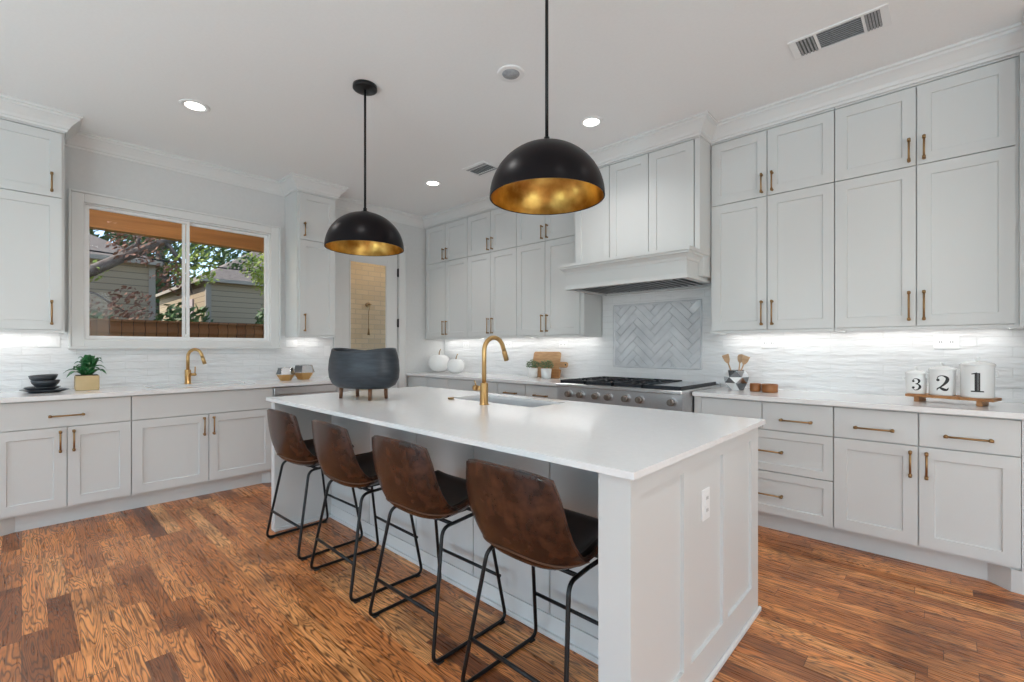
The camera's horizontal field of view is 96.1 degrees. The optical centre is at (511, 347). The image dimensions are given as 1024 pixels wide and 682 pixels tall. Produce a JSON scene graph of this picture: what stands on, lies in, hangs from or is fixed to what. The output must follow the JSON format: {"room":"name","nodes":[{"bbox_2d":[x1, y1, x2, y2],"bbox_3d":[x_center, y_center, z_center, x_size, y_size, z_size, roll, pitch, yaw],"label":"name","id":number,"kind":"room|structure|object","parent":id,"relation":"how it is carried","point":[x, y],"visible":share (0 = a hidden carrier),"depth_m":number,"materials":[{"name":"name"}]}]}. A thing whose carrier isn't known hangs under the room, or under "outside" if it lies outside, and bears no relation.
{"room":"kitchen","nodes":[
{"label":"kitchen","id":0,"kind":"room"},
{"bbox_2d":[65,146,443,387],"bbox_3d":[-3.896,-0.240,3.353,0.130,2.950,8.760,0,0,43],"label":"wall","id":1,"kind":"structure","parent":0,"point":[86,171],"depth_m":4.40,"materials":[{"name":"paint"}]},
{"bbox_2d":[0,116,64,333],"bbox_3d":[-3.676,-0.868,3.221,0.364,1.515,0.767,0,0,43],"label":"upper cabinet","id":2,"kind":"object","parent":1,"relation":"attached to","point":[32,157],"visible":1,"depth_m":3.29,"materials":[{"name":"white paint"}]},
{"bbox_2d":[0,471,270,535],"bbox_3d":[-2.876,1.177,3.928,0.570,0.115,2.995,0,0,43],"label":"baseboard","id":3,"kind":"structure","parent":1,"relation":"attached to","point":[31,521],"depth_m":3.49,"materials":[{"name":"white paint"}]},
{"bbox_2d":[0,331,332,391],"bbox_3d":[-3.072,0.098,4.129,0.007,0.455,3.020,0,0,43],"label":"tile backsplash","id":4,"kind":"structure","parent":1,"relation":"attached to","point":[21,358],"depth_m":4.02,"materials":[{"name":"white tile"}]},
{"bbox_2d":[37,336,59,346],"bbox_3d":[-3.589,-0.048,3.566,0.009,0.085,0.125,0,0,43],"label":"switch plate","id":5,"kind":"object","parent":4,"relation":"attached to","point":[42,341],"visible":1,"depth_m":3.56,"materials":[{"name":"white plastic"}]},
{"bbox_2d":[286,340,296,346],"bbox_3d":[-2.344,-0.045,4.893,0.009,0.075,0.115,0,0,43],"label":"switch plate","id":6,"kind":"object","parent":4,"relation":"attached to","point":[289,343],"visible":1,"depth_m":4.89,"materials":[{"name":"white plastic"}]},
{"bbox_2d":[324,346,329,355],"bbox_3d":[-2.079,0.035,5.175,0.009,0.115,0.070,0,0,43],"label":"switch plate","id":7,"kind":"object","parent":4,"relation":"attached to","point":[326,348],"visible":0.94,"depth_m":5.17,"materials":[{"name":"white plastic"}]},
{"bbox_2d":[67,188,281,348],"bbox_3d":[-2.962,-0.625,4.221,0.045,1.270,1.610,0,0,43],"label":"trim","id":8,"kind":"structure","parent":1,"relation":"attached to","point":[76,198],"depth_m":3.94,"materials":[{"name":"white paint"}]},
{"bbox_2d":[84,203,269,340],"bbox_3d":[-3.013,-0.620,4.266,0.077,1.130,1.430,0,0,43],"label":"window","id":9,"kind":"structure","parent":1,"relation":"in","point":[185,337],"depth_m":4.25,"materials":[{"name":"white plastic"}]},
{"bbox_2d":[0,94,423,227],"bbox_3d":[-2.685,-1.655,4.240,0.422,0.120,4.910,0,0,43],"label":"trim","id":10,"kind":"structure","parent":1,"relation":"attached to","point":[10,107],"depth_m":4.11,"materials":[{"name":"white paint"}]},
{"bbox_2d":[285,189,335,337],"bbox_3d":[-2.125,-0.868,4.876,0.364,1.515,0.403,0,0,43],"label":"upper cabinet","id":11,"kind":"object","parent":1,"relation":"attached to","point":[309,266],"visible":0.98,"depth_m":4.75,"materials":[{"name":"white paint"}]},
{"bbox_2d":[333,246,405,387],"bbox_3d":[-1.699,-0.035,5.576,0.032,2.540,0.960,0,0,43],"label":"trim","id":12,"kind":"structure","parent":1,"relation":"attached to","point":[337,342],"depth_m":5.87,"materials":[{"name":"white paint"}]},
{"bbox_2d":[342,253,398,388],"bbox_3d":[-1.718,0.014,5.602,0.088,2.422,0.764,0,0,43],"label":"door","id":13,"kind":"structure","parent":1,"relation":"in","point":[390,262],"depth_m":5.75,"materials":[{"name":"white paint"}]},
{"bbox_2d":[423,12,1023,228],"bbox_3d":[0.715,-1.655,4.182,5.460,0.120,0.302,0,0,43],"label":"trim","id":14,"kind":"structure","parent":1,"relation":"attached to","point":[1009,40],"depth_m":3.09,"materials":[{"name":"white paint"}]},
{"bbox_2d":[0,0,1023,216],"bbox_3d":[-0.369,-1.765,0.045,9.800,0.100,8.760,0,0,43],"label":"ceiling","id":15,"kind":"structure","parent":0,"point":[275,78],"depth_m":2.80,"materials":[{"name":"paint"}]},
{"bbox_2d":[179,99,209,112],"bbox_3d":[-2.248,-1.712,3.260,0.184,0.006,0.184,0,0,43],"label":"recessed light","id":16,"kind":"object","parent":15,"relation":"in","point":[192,105],"visible":1,"depth_m":3.25,"materials":[{"name":"white plastic"}]},
{"bbox_2d":[324,79,403,255],"bbox_3d":[-0.963,-1.182,3.015,0.498,1.066,0.498,0,0,43],"label":"pendant lamp","id":17,"kind":"object","parent":15,"relation":"hanging from","point":[360,233],"visible":1,"depth_m":2.92,"materials":[{"name":"black metal"}]},
{"bbox_2d":[424,180,441,186],"bbox_3d":[-0.825,-1.712,4.792,0.184,0.006,0.184,0,0,43],"label":"recessed light","id":18,"kind":"object","parent":15,"relation":"in","point":[433,183],"visible":1,"depth_m":4.79,"materials":[{"name":"white plastic"}]},
{"bbox_2d":[462,161,497,176],"bbox_3d":[-0.289,-1.711,4.405,0.290,0.008,0.250,0,0,43],"label":"ceiling vent","id":19,"kind":"object","parent":15,"relation":"in","point":[482,168],"visible":0.91,"depth_m":4.40,"materials":[{"name":"white plastic"}]},
{"bbox_2d":[497,65,524,81],"bbox_3d":[-0.007,-1.706,2.872,0.172,0.018,0.172,0,0,43],"label":"ceiling speaker","id":20,"kind":"object","parent":15,"relation":"attached to","point":[508,73],"visible":1,"depth_m":2.86,"materials":[{"name":"white plastic"}]},
{"bbox_2d":[489,0,604,214],"bbox_3d":[0.151,-1.182,2.000,0.498,1.066,0.498,0,0,43],"label":"pendant lamp","id":21,"kind":"object","parent":15,"relation":"hanging from","point":[546,176],"visible":1,"depth_m":1.99,"materials":[{"name":"black metal"}]},
{"bbox_2d":[579,116,603,127],"bbox_3d":[0.603,-1.712,3.493,0.184,0.006,0.184,0,0,43],"label":"recessed light","id":22,"kind":"object","parent":15,"relation":"in","point":[590,121],"visible":1,"depth_m":3.48,"materials":[{"name":"white plastic"}]},
{"bbox_2d":[787,3,891,59],"bbox_3d":[1.777,-1.711,2.508,0.440,0.008,0.200,0,0,43],"label":"ceiling vent","id":23,"kind":"object","parent":15,"relation":"in","point":[877,18],"visible":1,"depth_m":2.49,"materials":[{"name":"white plastic"}]},
{"bbox_2d":[0,483,1023,681],"bbox_3d":[-0.369,1.285,0.045,9.800,0.100,8.760,0,0,43],"label":"floor","id":24,"kind":"structure","parent":0,"point":[192,589],"depth_m":2.12,"materials":[{"name":"brown wood"}]},
{"bbox_2d":[0,395,130,519],"bbox_3d":[-3.313,0.738,3.404,0.644,0.765,0.699,0,0,43],"label":"base cabinet","id":25,"kind":"object","parent":24,"relation":"on","point":[63,453],"visible":0.99,"depth_m":3.19,"materials":[{"name":"white paint"}]},
{"bbox_2d":[131,387,272,495],"bbox_3d":[-2.730,0.738,4.025,0.644,0.765,1.002,0,0,43],"label":"base cabinet","id":26,"kind":"object","parent":24,"relation":"on","point":[181,439],"visible":0.91,"depth_m":3.77,"materials":[{"name":"white paint"}]},
{"bbox_2d":[0,377,331,402],"bbox_3d":[-2.838,0.340,3.910,0.650,0.030,3.020,0,0,43],"label":"countertop","id":27,"kind":"structure","parent":26,"relation":"on","point":[12,396],"depth_m":3.67,"materials":[{"name":"stone"}]},
{"bbox_2d":[19,388,68,392],"bbox_3d":[-3.422,0.314,3.368,0.236,0.022,0.236,0,0,31],"label":"dinner plate","id":28,"kind":"object","parent":27,"relation":"on","point":[57,389],"visible":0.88,"depth_m":3.32,"materials":[{"name":"ceramic"}]},
{"bbox_2d":[23,386,60,390],"bbox_3d":[-3.429,0.299,3.361,0.184,0.028,0.184,0,0,-39],"label":"plate","id":29,"kind":"object","parent":28,"relation":"on","point":[32,388],"visible":0.78,"depth_m":3.31,"materials":[{"name":"ceramic"}]},
{"bbox_2d":[30,379,59,387],"bbox_3d":[-3.419,0.267,3.372,0.156,0.060,0.156,0,0,26],"label":"bowl","id":30,"kind":"object","parent":29,"relation":"on","point":[51,383],"visible":0.72,"depth_m":3.33,"materials":[{"name":"ceramic"}]},
{"bbox_2d":[28,374,57,380],"bbox_3d":[-3.426,0.228,3.362,0.155,0.067,0.155,0,0,21],"label":"bowl","id":31,"kind":"object","parent":30,"relation":"on","point":[44,377],"visible":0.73,"depth_m":3.33,"materials":[{"name":"ceramic"}]},
{"bbox_2d":[64,355,105,390],"bbox_3d":[-3.302,0.189,3.552,0.237,0.273,0.238,0,0,43],"label":"potted plant","id":32,"kind":"object","parent":27,"relation":"on","point":[87,380],"visible":1,"depth_m":3.53,"materials":[{"name":"green plant"}]},
{"bbox_2d":[184,348,206,383],"bbox_3d":[-2.846,0.163,4.138,0.206,0.323,0.058,0,0,5],"label":"faucet","id":33,"kind":"object","parent":27,"relation":"on","point":[188,374],"visible":1,"depth_m":4.13,"materials":[{"name":"gold metal"}]},
{"bbox_2d":[276,367,294,380],"bbox_3d":[-2.255,0.262,4.583,0.176,0.127,0.153,0,0,32],"label":"bowl","id":34,"kind":"object","parent":27,"relation":"on","point":[284,373],"visible":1,"depth_m":4.54,"materials":[{"name":"gold metal"}]},
{"bbox_2d":[294,365,314,379],"bbox_3d":[-2.154,0.252,4.763,0.220,0.147,0.191,0,0,15],"label":"bowl","id":35,"kind":"object","parent":27,"relation":"on","point":[302,372],"visible":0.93,"depth_m":4.70,"materials":[{"name":"gold metal"}]},
{"bbox_2d":[272,384,335,396],"bbox_3d":[-2.167,0.750,4.599,0.627,0.770,0.594,0,0,43],"label":"dishwasher","id":36,"kind":"object","parent":24,"relation":"on","point":[319,388],"visible":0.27,"depth_m":4.39,"materials":[{"name":"metal"}]},
{"bbox_2d":[266,409,362,560],"bbox_3d":[-1.286,0.805,2.947,0.484,0.860,0.461,0,0,42],"label":"bar stool","id":37,"kind":"object","parent":24,"relation":"on","point":[289,445],"visible":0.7,"depth_m":2.75,"materials":[{"name":"brown leather"}]},
{"bbox_2d":[310,419,422,603],"bbox_3d":[-0.815,0.805,2.505,0.484,0.860,0.461,0,0,44],"label":"bar stool","id":38,"kind":"object","parent":24,"relation":"on","point":[337,459],"visible":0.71,"depth_m":2.32,"materials":[{"name":"brown leather"}]},
{"bbox_2d":[408,376,448,388],"bbox_3d":[-0.855,0.738,5.883,0.821,0.765,0.644,0,0,43],"label":"base cabinet","id":39,"kind":"object","parent":24,"relation":"on","point":[413,381],"visible":0.09,"depth_m":5.67,"materials":[{"name":"white paint"}]},
{"bbox_2d":[369,435,505,665],"bbox_3d":[-0.353,0.805,2.072,0.484,0.860,0.461,0,0,42],"label":"bar stool","id":40,"kind":"object","parent":24,"relation":"on","point":[408,480],"visible":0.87,"depth_m":1.90,"materials":[{"name":"brown leather"}]},
{"bbox_2d":[448,378,498,393],"bbox_3d":[-0.256,0.738,5.321,0.818,0.765,0.644,0,0,43],"label":"base cabinet","id":41,"kind":"object","parent":24,"relation":"on","point":[456,384],"visible":0.03,"depth_m":5.16,"materials":[{"name":"white paint"}]},
{"bbox_2d":[271,402,760,681],"bbox_3d":[-0.236,0.797,2.638,2.707,0.876,1.229,0,0,43],"label":"kitchen island","id":42,"kind":"object","parent":24,"relation":"on","point":[671,594],"visible":0.57,"depth_m":1.84,"materials":[{"name":"white paint"}]},
{"bbox_2d":[266,386,765,479],"bbox_3d":[-0.237,0.348,2.646,2.743,0.021,1.265,0,0,43],"label":"island countertop","id":43,"kind":"structure","parent":42,"relation":"on","point":[628,442],"depth_m":2.00,"materials":[{"name":"stone"}]},
{"bbox_2d":[328,348,399,399],"bbox_3d":[-0.995,0.169,3.080,0.577,0.338,0.339,0,0,31],"label":"bowl","id":44,"kind":"object","parent":43,"relation":"on","point":[348,368],"visible":1,"depth_m":2.91,"materials":[{"name":"grey ceramic"}]},
{"bbox_2d":[472,335,508,404],"bbox_3d":[-0.126,0.131,2.824,0.114,0.413,0.236,0,0,43],"label":"faucet","id":45,"kind":"object","parent":43,"relation":"on","point":[483,388],"visible":1,"depth_m":2.73,"materials":[{"name":"gold metal"}]},
{"bbox_2d":[464,398,551,406],"bbox_3d":[-0.042,0.469,2.974,0.750,0.220,0.340,0,0,43],"label":"sink","id":46,"kind":"object","parent":43,"relation":"in","point":[491,400],"visible":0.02,"depth_m":3.15,"materials":[{"name":"white ceramic"}]},
{"bbox_2d":[701,487,709,521],"bbox_3d":[0.721,0.580,1.707,0.010,0.115,0.070,0,0,43],"label":"wall outlet","id":47,"kind":"object","parent":42,"relation":"attached to","point":[705,494],"visible":1,"depth_m":1.69,"materials":[{"name":"white plastic"}]},
{"bbox_2d":[705,493,708,515],"bbox_3d":[0.723,0.580,1.705,0.003,0.078,0.034,0,0,43],"label":"socket","id":48,"kind":"object","parent":47,"relation":"attached to","point":[706,494],"depth_m":1.71,"materials":[{"name":"grey plastic"}]},
{"bbox_2d":[498,382,556,398],"bbox_3d":[0.377,0.738,4.726,0.915,0.765,0.644,0,0,43],"label":"base cabinet","id":49,"kind":"object","parent":24,"relation":"on","point":[529,390],"visible":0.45,"depth_m":4.54,"materials":[{"name":"white paint"}]},
{"bbox_2d":[406,371,574,385],"bbox_3d":[-0.224,0.340,5.293,2.570,0.030,0.645,0,0,43],"label":"countertop","id":50,"kind":"structure","parent":49,"relation":"on","point":[520,379],"depth_m":5.06,"materials":[{"name":"stone"}]},
{"bbox_2d":[428,349,448,371],"bbox_3d":[-0.966,0.167,6.089,0.280,0.305,0.284,0,0,43],"label":"pumpkin","id":51,"kind":"object","parent":50,"relation":"on","point":[437,363],"visible":0.94,"depth_m":5.98,"materials":[{"name":"white ceramic"}]},
{"bbox_2d":[447,354,464,372],"bbox_3d":[-0.710,0.199,5.821,0.221,0.245,0.224,0,0,43],"label":"pumpkin","id":52,"kind":"object","parent":50,"relation":"on","point":[455,365],"visible":1,"depth_m":5.74,"materials":[{"name":"white ceramic"}]},
{"bbox_2d":[526,359,539,377],"bbox_3d":[0.225,0.225,4.999,0.168,0.201,0.164,0,0,43],"label":"potted herb","id":53,"kind":"object","parent":50,"relation":"on","point":[532,372],"visible":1,"depth_m":4.96,"materials":[{"name":"white ceramic"}]},
{"bbox_2d":[538,360,553,378],"bbox_3d":[0.362,0.226,4.868,0.174,0.198,0.166,0,0,43],"label":"potted herb","id":54,"kind":"object","parent":50,"relation":"on","point":[545,372],"visible":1,"depth_m":4.83,"materials":[{"name":"white ceramic"}]},
{"bbox_2d":[532,352,567,376],"bbox_3d":[0.411,0.184,5.017,0.485,0.282,0.076,0,0,43],"label":"cutting board","id":55,"kind":"object","parent":50,"relation":"on","point":[554,357],"visible":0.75,"depth_m":5.03,"materials":[{"name":"brown wood"}]},
{"bbox_2d":[551,369,560,378],"bbox_3d":[0.458,0.275,4.877,0.135,0.100,0.037,0,0,43],"label":"cutting board","id":56,"kind":"object","parent":50,"relation":"on","point":[555,373],"visible":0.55,"depth_m":4.86,"materials":[{"name":"brown wood"}]},
{"bbox_2d":[461,459,597,681],"bbox_3d":[0.113,0.805,1.635,0.484,0.860,0.461,0,0,44],"label":"bar stool","id":57,"kind":"object","parent":24,"relation":"on","point":[522,515],"visible":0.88,"depth_m":1.46,"materials":[{"name":"brown leather"}]},
{"bbox_2d":[556,376,720,412],"bbox_3d":[1.051,0.758,3.936,1.128,0.954,0.856,0,0,43],"label":"range","id":58,"kind":"object","parent":24,"relation":"on","point":[664,394],"visible":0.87,"depth_m":3.66,"materials":[{"name":"metal"}]},
{"bbox_2d":[702,397,833,528],"bbox_3d":[1.881,0.738,3.316,0.804,0.765,0.644,0,0,43],"label":"base cabinet","id":59,"kind":"object","parent":24,"relation":"on","point":[796,441],"visible":0.7,"depth_m":2.99,"materials":[{"name":"white paint"}]},
{"bbox_2d":[834,406,1020,569],"bbox_3d":[2.459,0.738,2.773,0.778,0.765,0.644,0,0,43],"label":"base cabinet","id":60,"kind":"object","parent":24,"relation":"on","point":[950,484],"visible":0.98,"depth_m":2.52,"materials":[{"name":"white paint"}]},
{"bbox_2d":[692,387,1023,419],"bbox_3d":[2.186,0.340,3.033,1.742,0.030,0.645,0,0,43],"label":"countertop","id":61,"kind":"structure","parent":60,"relation":"on","point":[1009,410],"depth_m":2.78,"materials":[{"name":"stone"}]},
{"bbox_2d":[724,370,748,389],"bbox_3d":[1.743,0.250,3.575,0.178,0.151,0.178,0,0,29],"label":"vase","id":62,"kind":"object","parent":61,"relation":"on","point":[734,379],"visible":0.98,"depth_m":3.52,"materials":[{"name":"silver metal"}]},
{"bbox_2d":[722,354,730,369],"bbox_3d":[1.708,0.181,3.608,0.120,0.268,0.010,0,0,43],"label":"wooden spatula","id":63,"kind":"object","parent":62,"relation":"in","point":[726,357],"visible":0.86,"depth_m":3.62,"materials":[{"name":"brown wood"}]},
{"bbox_2d":[740,355,749,370],"bbox_3d":[1.764,0.184,3.531,0.118,0.260,0.016,0,0,40],"label":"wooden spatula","id":64,"kind":"object","parent":62,"relation":"in","point":[745,359],"visible":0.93,"depth_m":3.52,"materials":[{"name":"brown wood"}]},
{"bbox_2d":[750,383,760,391],"bbox_3d":[1.818,0.295,3.436,0.076,0.060,0.076,0,0,43],"label":"wooden bowl","id":65,"kind":"object","parent":61,"relation":"on","point":[754,387],"visible":1,"depth_m":3.41,"materials":[{"name":"orange wood"}]},
{"bbox_2d":[761,383,777,392],"bbox_3d":[1.885,0.295,3.366,0.108,0.060,0.107,0,0,43],"label":"wooden bowl","id":66,"kind":"object","parent":61,"relation":"on","point":[767,388],"visible":1,"depth_m":3.32,"materials":[{"name":"orange wood"}]},
{"bbox_2d":[905,393,1001,406],"bbox_3d":[2.565,0.302,2.687,0.158,0.046,0.384,0,0,-32],"label":"serving riser","id":67,"kind":"object","parent":61,"relation":"on","point":[980,402],"visible":0.8,"depth_m":2.62,"materials":[{"name":"brown wood"}]},
{"bbox_2d":[903,366,928,393],"bbox_3d":[2.481,0.196,2.825,0.103,0.166,0.103,0,0,-2],"label":"canister","id":68,"kind":"object","parent":67,"relation":"on","point":[916,380],"visible":0.99,"depth_m":2.79,"materials":[{"name":"white ceramic"}]},
{"bbox_2d":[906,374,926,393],"bbox_3d":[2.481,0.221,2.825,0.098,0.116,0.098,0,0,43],"label":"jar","id":69,"kind":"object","parent":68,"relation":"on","point":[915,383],"depth_m":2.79,"materials":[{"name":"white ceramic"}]},
{"bbox_2d":[926,362,959,395],"bbox_3d":[2.545,0.181,2.721,0.124,0.196,0.124,0,0,-2],"label":"canister","id":70,"kind":"object","parent":67,"relation":"on","point":[942,379],"visible":0.99,"depth_m":2.68,"materials":[{"name":"white ceramic"}]},
{"bbox_2d":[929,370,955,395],"bbox_3d":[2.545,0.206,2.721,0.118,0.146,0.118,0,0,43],"label":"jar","id":71,"kind":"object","parent":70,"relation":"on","point":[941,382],"depth_m":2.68,"materials":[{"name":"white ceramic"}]},
{"bbox_2d":[957,357,998,398],"bbox_3d":[2.623,0.165,2.593,0.148,0.228,0.148,0,0,-2],"label":"canister","id":72,"kind":"object","parent":67,"relation":"on","point":[977,378],"visible":1,"depth_m":2.54,"materials":[{"name":"white ceramic"}]},
{"bbox_2d":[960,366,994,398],"bbox_3d":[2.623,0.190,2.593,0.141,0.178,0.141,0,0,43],"label":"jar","id":73,"kind":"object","parent":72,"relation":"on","point":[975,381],"depth_m":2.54,"materials":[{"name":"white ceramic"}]},
{"bbox_2d":[528,368,537,377],"bbox_3d":[0.226,0.273,4.998,0.112,0.105,0.112,0,0,43],"label":"pot","id":74,"kind":"object","parent":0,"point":[532,372],"depth_m":4.95,"materials":[{"name":"white ceramic"}]},
{"bbox_2d":[541,368,551,378],"bbox_3d":[0.362,0.273,4.870,0.116,0.105,0.116,0,0,43],"label":"pot","id":75,"kind":"object","parent":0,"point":[545,372],"depth_m":4.83,"materials":[{"name":"white ceramic"}]},
{"bbox_2d":[602,296,721,386],"bbox_3d":[2.630,-0.240,3.147,9.670,2.950,0.130,0,0,43],"label":"wall","id":76,"kind":"structure","parent":0,"point":[602,296],"depth_m":4.67,"materials":[{"name":"paint"}]},
{"bbox_2d":[425,216,467,339],"bbox_3d":[-0.751,-0.868,5.970,0.864,1.515,0.374,0,0,43],"label":"upper cabinet","id":77,"kind":"object","parent":76,"relation":"attached to","point":[447,242],"visible":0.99,"depth_m":5.83,"materials":[{"name":"white paint"}]},
{"bbox_2d":[468,207,516,338],"bbox_3d":[-0.142,-0.868,5.398,0.803,1.515,0.374,0,0,43],"label":"upper cabinet","id":78,"kind":"object","parent":76,"relation":"attached to","point":[492,233],"visible":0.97,"depth_m":5.27,"materials":[{"name":"white paint"}]},
{"bbox_2d":[517,212,601,337],"bbox_3d":[0.469,-0.868,4.826,0.867,1.515,0.374,0,0,43],"label":"upper cabinet","id":79,"kind":"object","parent":76,"relation":"attached to","point":[545,308],"visible":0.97,"depth_m":4.70,"materials":[{"name":"white paint"}]},
{"bbox_2d":[558,135,710,295],"bbox_3d":[1.096,-1.071,3.975,1.183,1.108,0.742,0,0,43],"label":"range hood","id":80,"kind":"object","parent":76,"relation":"attached to","point":[650,231],"visible":0.89,"depth_m":3.71,"materials":[{"name":"white paint"}]},
{"bbox_2d":[444,287,1023,402],"bbox_3d":[1.050,-0.120,4.535,5.449,0.890,0.007,0,0,43],"label":"tile backsplash","id":81,"kind":"structure","parent":76,"relation":"attached to","point":[876,362],"depth_m":3.48,"materials":[{"name":"white tile"}]},
{"bbox_2d":[559,341,566,347],"bbox_3d":[0.553,-0.035,4.989,0.110,0.075,0.010,0,0,43],"label":"wall outlet","id":82,"kind":"object","parent":81,"relation":"attached to","point":[562,344],"visible":1,"depth_m":4.99,"materials":[{"name":"white plastic"}]},
{"bbox_2d":[613,299,701,369],"bbox_3d":[1.323,-0.115,4.265,0.867,0.612,0.012,0,0,43],"label":"panel","id":83,"kind":"object","parent":81,"relation":"attached to","point":[659,335],"visible":1,"depth_m":4.23,"materials":[{"name":"tile"}]},
{"bbox_2d":[761,338,776,347],"bbox_3d":[2.019,-0.035,3.614,0.115,0.075,0.010,0,0,43],"label":"wall outlet","id":84,"kind":"object","parent":81,"relation":"attached to","point":[765,343],"visible":1,"depth_m":3.61,"materials":[{"name":"white plastic"}]},
{"bbox_2d":[763,341,774,345],"bbox_3d":[2.017,-0.035,3.612,0.083,0.034,0.003,0,0,43],"label":"socket","id":85,"kind":"object","parent":84,"relation":"attached to","point":[765,343],"depth_m":3.61,"materials":[{"name":"grey plastic"}]},
{"bbox_2d":[933,335,958,348],"bbox_3d":[2.757,-0.035,2.922,0.120,0.085,0.010,0,0,43],"label":"wall outlet","id":86,"kind":"object","parent":81,"relation":"attached to","point":[939,342],"visible":1,"depth_m":2.92,"materials":[{"name":"white plastic"}]},
{"bbox_2d":[937,340,954,344],"bbox_3d":[2.755,-0.035,2.920,0.085,0.034,0.003,0,0,43],"label":"socket","id":87,"kind":"object","parent":86,"relation":"attached to","point":[939,342],"depth_m":2.92,"materials":[{"name":"grey plastic"}]},
{"bbox_2d":[710,107,836,334],"bbox_3d":[1.948,-0.868,3.438,0.806,1.515,0.374,0,0,43],"label":"upper cabinet","id":88,"kind":"object","parent":76,"relation":"attached to","point":[773,187],"visible":0.98,"depth_m":3.29,"materials":[{"name":"white paint"}]},
{"bbox_2d":[694,396,1023,594],"bbox_3d":[2.199,0.795,3.047,1.742,0.880,0.606,0,0,43],"label":"trim","id":89,"kind":"structure","parent":76,"relation":"attached to","point":[697,399],"depth_m":2.30,"materials":[{"name":"white paint"}]},
{"bbox_2d":[758,512,1021,593],"bbox_3d":[2.180,1.177,3.066,1.586,0.115,0.605,0,0,43],"label":"toe kick","id":90,"kind":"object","parent":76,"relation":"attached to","point":[1010,579],"depth_m":2.67,"materials":[{"name":"white paint"}]},
{"bbox_2d":[835,53,1018,331],"bbox_3d":[2.545,-0.868,2.878,0.825,1.515,0.374,0,0,43],"label":"upper cabinet","id":91,"kind":"object","parent":76,"relation":"attached to","point":[927,172],"visible":0.99,"depth_m":2.73,"materials":[{"name":"white paint"}]},
{"bbox_3d":[2.887,-0.240,2.413,0.130,2.950,0.590,0,0,43],"label":"wall","id":92,"kind":"structure","parent":0,"visible":0},
{"bbox_2d":[1015,52,1023,328],"bbox_3d":[2.894,-0.868,2.581,0.090,1.515,0.336,0,0,43],"label":"trim","id":93,"kind":"structure","parent":92,"relation":"attached to","point":[1021,54],"depth_m":2.48,"materials":[{"name":"white paint"}]},
{"label":"outside","id":94,"kind":"structure","parent":0,"visible":0},
{"bbox_3d":[-20.356,1.485,25.950,54.800,0.100,90.000,0,0,43],"label":"lawn","id":95,"kind":"structure","parent":94,"visible":0},
{"bbox_2d":[89,309,112,318],"bbox_3d":[-8.220,0.306,9.025,0.960,2.258,1.148,0,0,43],"label":"shrub","id":96,"kind":"object","parent":95,"relation":"on","point":[98,314],"visible":0.04,"depth_m":8.97,"materials":[{"name":"green plant"}]},
{"bbox_2d":[89,234,162,319],"bbox_3d":[-13.219,-1.090,9.294,6.400,5.050,8.870,0,0,43],"label":"house","id":97,"kind":"structure","parent":95,"relation":"on","point":[137,275],"depth_m":10.04,"materials":[{"name":"beige"}]},
{"bbox_2d":[89,232,221,319],"bbox_3d":[-7.188,-0.596,8.296,1.027,4.147,3.775,0,0,43],"label":"tree","id":98,"kind":"object","parent":95,"relation":"on","point":[135,250],"visible":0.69,"depth_m":8.62,"materials":[{"name":"green plant"}]},
{"bbox_2d":[89,231,244,278],"bbox_3d":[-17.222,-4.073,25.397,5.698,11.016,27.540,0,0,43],"label":"tree","id":99,"kind":"object","parent":95,"relation":"on","point":[111,234],"visible":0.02,"depth_m":25.19,"materials":[{"name":"green plant"}]},
{"bbox_2d":[89,229,251,318],"bbox_3d":[-14.646,-2.761,17.829,3.885,8.410,8.553,0,0,43],"label":"tree","id":100,"kind":"object","parent":95,"relation":"on","point":[91,231],"visible":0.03,"depth_m":18.08,"materials":[{"name":"green plant"}]},
{"bbox_2d":[89,318,263,337],"bbox_3d":[-4.508,0.505,8.342,0.110,1.860,22.000,0,0,43],"label":"fence","id":101,"kind":"object","parent":95,"relation":"on","point":[97,327],"visible":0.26,"depth_m":7.30,"materials":[{"name":"brown wood"}]},
{"bbox_2d":[154,302,212,321],"bbox_3d":[-7.049,0.186,10.032,1.137,2.497,1.306,0,0,43],"label":"shrub","id":102,"kind":"object","parent":95,"relation":"on","point":[172,314],"visible":0.2,"depth_m":9.80,"materials":[{"name":"green plant"}]},
{"bbox_2d":[156,252,263,323],"bbox_3d":[-7.507,-1.125,16.845,6.400,5.120,8.100,0,0,43],"label":"house","id":103,"kind":"structure","parent":95,"relation":"on","point":[231,299],"depth_m":12.54,"materials":[{"name":"beige wood"}]},
{"bbox_2d":[219,248,263,323],"bbox_3d":[-5.505,-0.400,10.207,1.043,3.674,1.786,0,0,43],"label":"tree","id":104,"kind":"object","parent":95,"relation":"on","point":[259,272],"visible":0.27,"depth_m":9.96,"materials":[{"name":"green plant"}]},
{"bbox_2d":[254,311,263,323],"bbox_3d":[-6.158,0.190,12.009,1.064,2.490,1.228,0,0,43],"label":"shrub","id":105,"kind":"object","parent":95,"relation":"on","point":[258,314],"visible":0.06,"depth_m":11.79,"materials":[{"name":"green plant"}]},
{"bbox_2d":[351,261,384,390],"bbox_3d":[-1.769,-0.175,7.761,0.200,3.220,3.100,0,0,43],"label":"brick wall","id":106,"kind":"structure","parent":95,"relation":"on","point":[367,280],"depth_m":7.12,"materials":[{"name":"beige brick"}]},
{"bbox_3d":[-4.435,-1.835,4.846,2.700,0.100,11.000,0,0,43],"label":"porch roof","id":107,"kind":"structure","parent":0,"visible":0},
{"bbox_2d":[89,209,263,252],"bbox_3d":[-6.239,-1.620,4.385,0.140,0.330,7.860,0,0,43],"label":"beam","id":108,"kind":"structure","parent":107,"relation":"attached to","point":[98,220],"depth_m":6.08,"materials":[{"name":"brown wood"}]},
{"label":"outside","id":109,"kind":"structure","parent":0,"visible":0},
{"bbox_2d":[89,250,255,271],"bbox_3d":[-6.576,-1.965,10.968,0.032,0.228,13.001,0,0,43],"label":"power cable","id":110,"kind":"object","parent":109,"point":[89,250],"visible":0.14,"depth_m":9.96,"materials":[{"name":"black metal"}]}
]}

